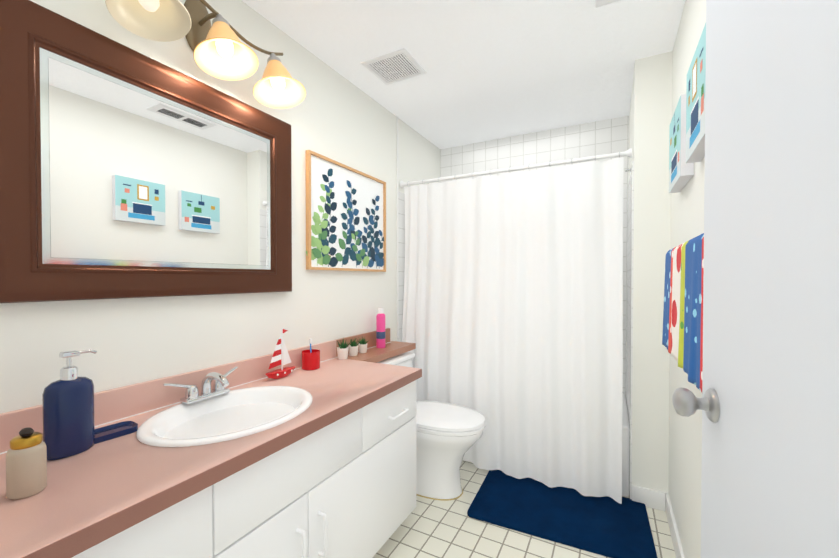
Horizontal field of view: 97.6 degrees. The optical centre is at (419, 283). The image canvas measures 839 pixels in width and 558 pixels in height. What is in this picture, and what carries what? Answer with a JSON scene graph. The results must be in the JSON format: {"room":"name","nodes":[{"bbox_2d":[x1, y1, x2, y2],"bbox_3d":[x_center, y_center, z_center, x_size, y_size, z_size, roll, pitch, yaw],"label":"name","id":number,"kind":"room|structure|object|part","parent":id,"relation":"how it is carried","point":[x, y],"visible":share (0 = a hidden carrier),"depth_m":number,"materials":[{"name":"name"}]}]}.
{"room":"bathroom","nodes":[
{"label":"bathroom","id":0,"kind":"room"},
{"bbox_2d":[0,0,439,413],"bbox_3d":[-0.867,0.004,1.531,0.120,2.440,4.580,0,1,28],"label":"wall","id":1,"kind":"structure","parent":0,"point":[336,116],"depth_m":1.61,"materials":[{"name":"white paint"}]},
{"bbox_2d":[0,0,291,302],"bbox_3d":[-0.864,-0.359,1.358,0.038,0.810,0.985,0,1,28],"label":"mirror","id":2,"kind":"object","parent":1,"relation":"attached to","point":[126,172],"visible":1,"depth_m":1.19,"materials":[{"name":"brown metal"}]},
{"bbox_2d":[0,340,335,451],"bbox_3d":[-0.849,0.385,1.413,0.019,0.100,1.572,0,1,28],"label":"backsplash","id":3,"kind":"structure","parent":1,"relation":"attached to","point":[122,401],"depth_m":1.21,"materials":[{"name":"pink laminate"}]},
{"bbox_2d":[105,0,305,108],"bbox_3d":[-0.733,-0.934,1.347,0.274,0.324,0.702,0,1,28],"label":"sconce","id":4,"kind":"object","parent":1,"relation":"attached to","point":[220,49],"visible":1,"depth_m":1.35,"materials":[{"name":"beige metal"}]},
{"bbox_3d":[-0.817,-0.891,1.115,0.206,0.203,0.212,0,1,28],"label":"lamp shade","id":5,"kind":"part","parent":4,"relation":"part of","materials":[{"name":"beige glass"}]},
{"bbox_3d":[-0.796,-0.986,1.379,0.130,0.220,0.606,0,1,28],"label":"arm","id":6,"kind":"part","parent":4,"relation":"part of"},
{"bbox_3d":[-0.700,-0.885,1.336,0.206,0.203,0.212,0,1,28],"label":"lamp shade","id":7,"kind":"part","parent":4,"relation":"part of","materials":[{"name":"beige glass"}]},
{"bbox_3d":[-0.588,-0.876,1.548,0.206,0.203,0.212,0,1,28],"label":"lamp shade","id":8,"kind":"part","parent":4,"relation":"part of","materials":[{"name":"beige glass"}]},
{"bbox_2d":[306,150,385,271],"bbox_3d":[-0.414,-0.385,2.227,0.024,0.620,0.748,0,1,28],"label":"picture","id":9,"kind":"object","parent":1,"relation":"attached to","point":[345,218],"visible":1,"depth_m":2.16,"materials":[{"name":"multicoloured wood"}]},
{"bbox_2d":[397,116,398,337],"bbox_3d":[-0.163,-0.411,2.723,0.010,1.640,0.014,0,1,28],"label":"trim","id":10,"kind":"structure","parent":1,"relation":"attached to","point":[397,232],"depth_m":2.72,"materials":[{"name":"white"}]},
{"bbox_2d":[397,191,404,341],"bbox_3d":[0.019,0.259,3.080,0.008,1.890,0.780,0,1,28],"label":"wall tile","id":11,"kind":"structure","parent":1,"relation":"attached to","point":[401,233],"depth_m":2.77,"materials":[{"name":"white tile"}]},
{"bbox_2d":[400,148,631,503],"bbox_3d":[0.515,0.207,2.399,1.502,1.941,0.288,0,1,28],"label":"shower curtain","id":12,"kind":"object","parent":11,"relation":"attached to","point":[512,326],"visible":0.92,"depth_m":2.25,"materials":[{"name":"white fabric"}]},
{"bbox_3d":[0.550,-0.709,2.453,1.502,0.110,0.140,0,1,28],"label":"curtain rail","id":13,"kind":"part","parent":12,"relation":"part of","materials":[{"name":"white metal"}]},
{"bbox_2d":[242,0,685,148],"bbox_3d":[-0.066,-1.240,1.093,1.930,0.060,4.580,0,1,28],"label":"ceiling","id":14,"kind":"structure","parent":0,"point":[496,69],"depth_m":1.94,"materials":[{"name":"white paint"}]},
{"bbox_2d":[361,48,426,84],"bbox_3d":[-0.142,-1.218,2.083,0.280,0.010,0.260,0,1,28],"label":"fan","id":15,"kind":"object","parent":14,"relation":"attached to","point":[399,65],"visible":1,"depth_m":2.07,"materials":[{"name":"white"}]},
{"bbox_2d":[595,0,620,7],"bbox_3d":[0.757,-1.207,1.401,0.170,0.014,0.400,0,1,28],"label":"ceiling vent","id":16,"kind":"object","parent":14,"relation":"in","point":[599,3],"visible":1,"depth_m":1.58,"materials":[{"name":"white"}]},
{"bbox_2d":[373,460,675,557],"bbox_3d":[-0.066,1.260,1.126,1.930,0.060,4.580,0,1,28],"label":"floor","id":17,"kind":"structure","parent":0,"point":[429,528],"depth_m":1.76,"materials":[{"name":"tile"}]},
{"bbox_2d":[52,372,421,557],"bbox_3d":[-0.602,0.852,1.287,0.580,0.750,1.568,0,1,28],"label":"bathroom vanity","id":18,"kind":"object","parent":17,"relation":"on","point":[341,487],"depth_m":1.18,"materials":[{"name":"white wood"}]},
{"bbox_2d":[0,356,421,557],"bbox_3d":[-0.607,0.457,1.287,0.567,0.040,1.572,0,1,28],"label":"countertop","id":19,"kind":"structure","parent":18,"relation":"on","point":[92,491],"depth_m":0.85,"materials":[{"name":"pink laminate"}]},
{"bbox_2d":[6,427,46,499],"bbox_3d":[-0.831,0.375,0.777,0.059,0.137,0.059,0,1,28],"label":"bottle","id":20,"kind":"object","parent":19,"relation":"on","point":[26,465],"visible":1,"depth_m":0.76,"materials":[{"name":"beige plastic"}]},
{"bbox_2d":[42,349,96,460],"bbox_3d":[-0.906,0.309,0.956,0.062,0.264,0.108,0,1,28],"label":"soap dispenser","id":21,"kind":"object","parent":19,"relation":"on","point":[68,414],"visible":0.98,"depth_m":0.93,"materials":[{"name":"blue plastic"}]},
{"bbox_2d":[94,421,137,443],"bbox_3d":[-0.899,0.431,1.056,0.078,0.016,0.135,0,1,33],"label":"soap dish","id":22,"kind":"object","parent":19,"relation":"on","point":[109,432],"visible":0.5,"depth_m":1.07,"materials":[{"name":"blue ceramic"}]},
{"bbox_2d":[160,364,243,403],"bbox_3d":[-0.748,0.374,1.338,0.151,0.100,0.277,0,1,28],"label":"faucet","id":23,"kind":"object","parent":19,"relation":"on","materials":[{"name":"silver metal"}]},
{"bbox_2d":[100,376,343,463],"bbox_3d":[-0.627,0.506,1.253,0.450,0.163,0.554,0,1,28],"label":"sink","id":24,"kind":"object","parent":19,"relation":"in","point":[198,429],"depth_m":1.26,"materials":[{"name":"white ceramic"}]},
{"bbox_2d":[265,328,295,378],"bbox_3d":[-0.631,0.318,1.671,0.054,0.227,0.167,0,1,28],"label":"sailboat","id":25,"kind":"object","parent":19,"relation":"on","point":[281,356],"visible":1,"depth_m":1.67,"materials":[{"name":"red wood"}]},
{"bbox_2d":[302,338,319,369],"bbox_3d":[-0.547,0.356,1.848,0.090,0.147,0.090,0,1,28],"label":"toothbrush cup","id":26,"kind":"object","parent":19,"relation":"on","point":[310,358],"visible":0.98,"depth_m":1.81,"materials":[{"name":"red plastic"}]},
{"bbox_2d":[337,338,350,359],"bbox_3d":[-0.437,0.367,2.061,0.092,0.119,0.098,0,1,28],"label":"succulent","id":27,"kind":"object","parent":19,"relation":"on","point":[342,350],"visible":1,"depth_m":2.05,"materials":[{"name":"white ceramic"}]},
{"bbox_2d":[348,338,360,355],"bbox_3d":[-0.381,0.372,2.156,0.076,0.106,0.080,0,1,28],"label":"succulent","id":28,"kind":"object","parent":19,"relation":"on","point":[353,348],"visible":1,"depth_m":2.14,"materials":[{"name":"white ceramic"}]},
{"bbox_2d":[358,337,367,352],"bbox_3d":[-0.353,0.372,2.248,0.069,0.103,0.082,0,1,28],"label":"succulent","id":29,"kind":"object","parent":19,"relation":"on","point":[362,344],"visible":0.98,"depth_m":2.23,"materials":[{"name":"white ceramic"}]},
{"bbox_2d":[376,308,385,347],"bbox_3d":[-0.253,0.292,2.410,0.061,0.259,0.061,0,1,28],"label":"spray can","id":30,"kind":"object","parent":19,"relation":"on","point":[380,330],"visible":1,"depth_m":2.39,"materials":[{"name":"pink metal"}]},
{"bbox_2d":[377,352,485,500],"bbox_3d":[0.014,0.848,2.226,0.781,0.735,0.490,0,1,28],"label":"toilet","id":31,"kind":"object","parent":17,"relation":"on","point":[448,436],"visible":0.5,"depth_m":2.07,"materials":[{"name":"white ceramic"}]},
{"bbox_2d":[467,470,657,557],"bbox_3d":[0.741,1.210,1.972,0.860,0.016,0.520,0,1,25],"label":"rug","id":32,"kind":"object","parent":17,"relation":"on","point":[607,526],"visible":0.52,"depth_m":1.90,"materials":[{"name":"blue fabric"}]},
{"bbox_2d":[622,392,629,496],"bbox_3d":[0.691,1.008,2.747,1.503,0.400,0.740,0,1,28],"label":"bathtub","id":33,"kind":"object","parent":17,"relation":"on","point":[625,453],"visible":0.08,"depth_m":2.08,"materials":[{"name":"white ceramic"}]},
{"bbox_2d":[629,51,671,492],"bbox_3d":[1.436,-0.006,2.330,0.170,2.440,0.780,0,1,28],"label":"wall","id":34,"kind":"structure","parent":0,"point":[650,116],"depth_m":1.99,"materials":[{"name":"white paint"}]},
{"bbox_2d":[626,161,633,498],"bbox_3d":[1.357,0.268,2.376,0.008,1.890,0.780,0,1,28],"label":"wall tile","id":35,"kind":"structure","parent":34,"relation":"attached to","point":[630,242],"depth_m":2.15,"materials":[{"name":"white tile"}]},
{"bbox_2d":[632,485,664,510],"bbox_3d":[1.245,1.168,1.998,0.156,0.100,0.014,0,1,28],"label":"baseboard","id":36,"kind":"structure","parent":34,"relation":"attached to","point":[651,498],"depth_m":1.99,"materials":[{"name":"white"}]},
{"bbox_2d":[668,0,705,557],"bbox_3d":[0.735,0.015,0.688,0.120,2.440,4.580,0,1,28],"label":"wall","id":37,"kind":"structure","parent":0,"point":[685,432],"depth_m":1.51,"materials":[{"name":"white paint"}]},
{"bbox_2d":[665,493,684,557],"bbox_3d":[0.990,1.177,1.332,0.014,0.100,1.430,0,1,28],"label":"baseboard","id":38,"kind":"structure","parent":37,"relation":"attached to","point":[677,544],"depth_m":1.72,"materials":[{"name":"white wood"}]},
{"bbox_2d":[669,94,693,192],"bbox_3d":[1.090,-0.566,1.534,0.043,0.310,0.320,0,1,28],"label":"picture","id":39,"kind":"object","parent":37,"relation":"attached to","point":[681,172],"visible":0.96,"depth_m":1.45,"materials":[{"name":"teal"}]},
{"bbox_2d":[662,233,703,391],"bbox_3d":[0.807,0.057,1.071,0.102,0.367,0.878,0,1,28],"label":"towel","id":40,"kind":"object","parent":37,"relation":"attached to","point":[682,338],"visible":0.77,"depth_m":0.99,"materials":[{"name":"multicoloured fabric"}]},
{"bbox_2d":[686,23,705,162],"bbox_3d":[0.885,-0.576,1.144,0.043,0.310,0.320,0,1,28],"label":"picture","id":41,"kind":"object","parent":37,"relation":"attached to","point":[695,118],"visible":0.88,"depth_m":1.14,"materials":[{"name":"teal"}]},
{"bbox_3d":[0.973,-0.016,3.083,1.690,2.440,0.120,0,1,28],"label":"wall","id":42,"kind":"structure","parent":0,"visible":0},
{"bbox_2d":[440,115,628,393],"bbox_3d":[0.868,-0.016,3.066,1.520,2.440,0.008,0,1,28],"label":"wall tile","id":43,"kind":"structure","parent":42,"relation":"attached to","point":[606,136],"depth_m":2.94,"materials":[{"name":"white tile"}]},
{"bbox_3d":[0.230,0.026,-0.120,0.020,2.440,0.120,0,1,28],"label":"wall","id":44,"kind":"structure","parent":0,"visible":0},
{"bbox_2d":[672,0,838,557],"bbox_3d":[0.404,0.213,0.324,0.155,2.030,0.821,0,1,23],"label":"door","id":45,"kind":"structure","parent":44,"relation":"in","point":[767,403],"depth_m":0.47,"materials":[{"name":"white wood"}]}
]}

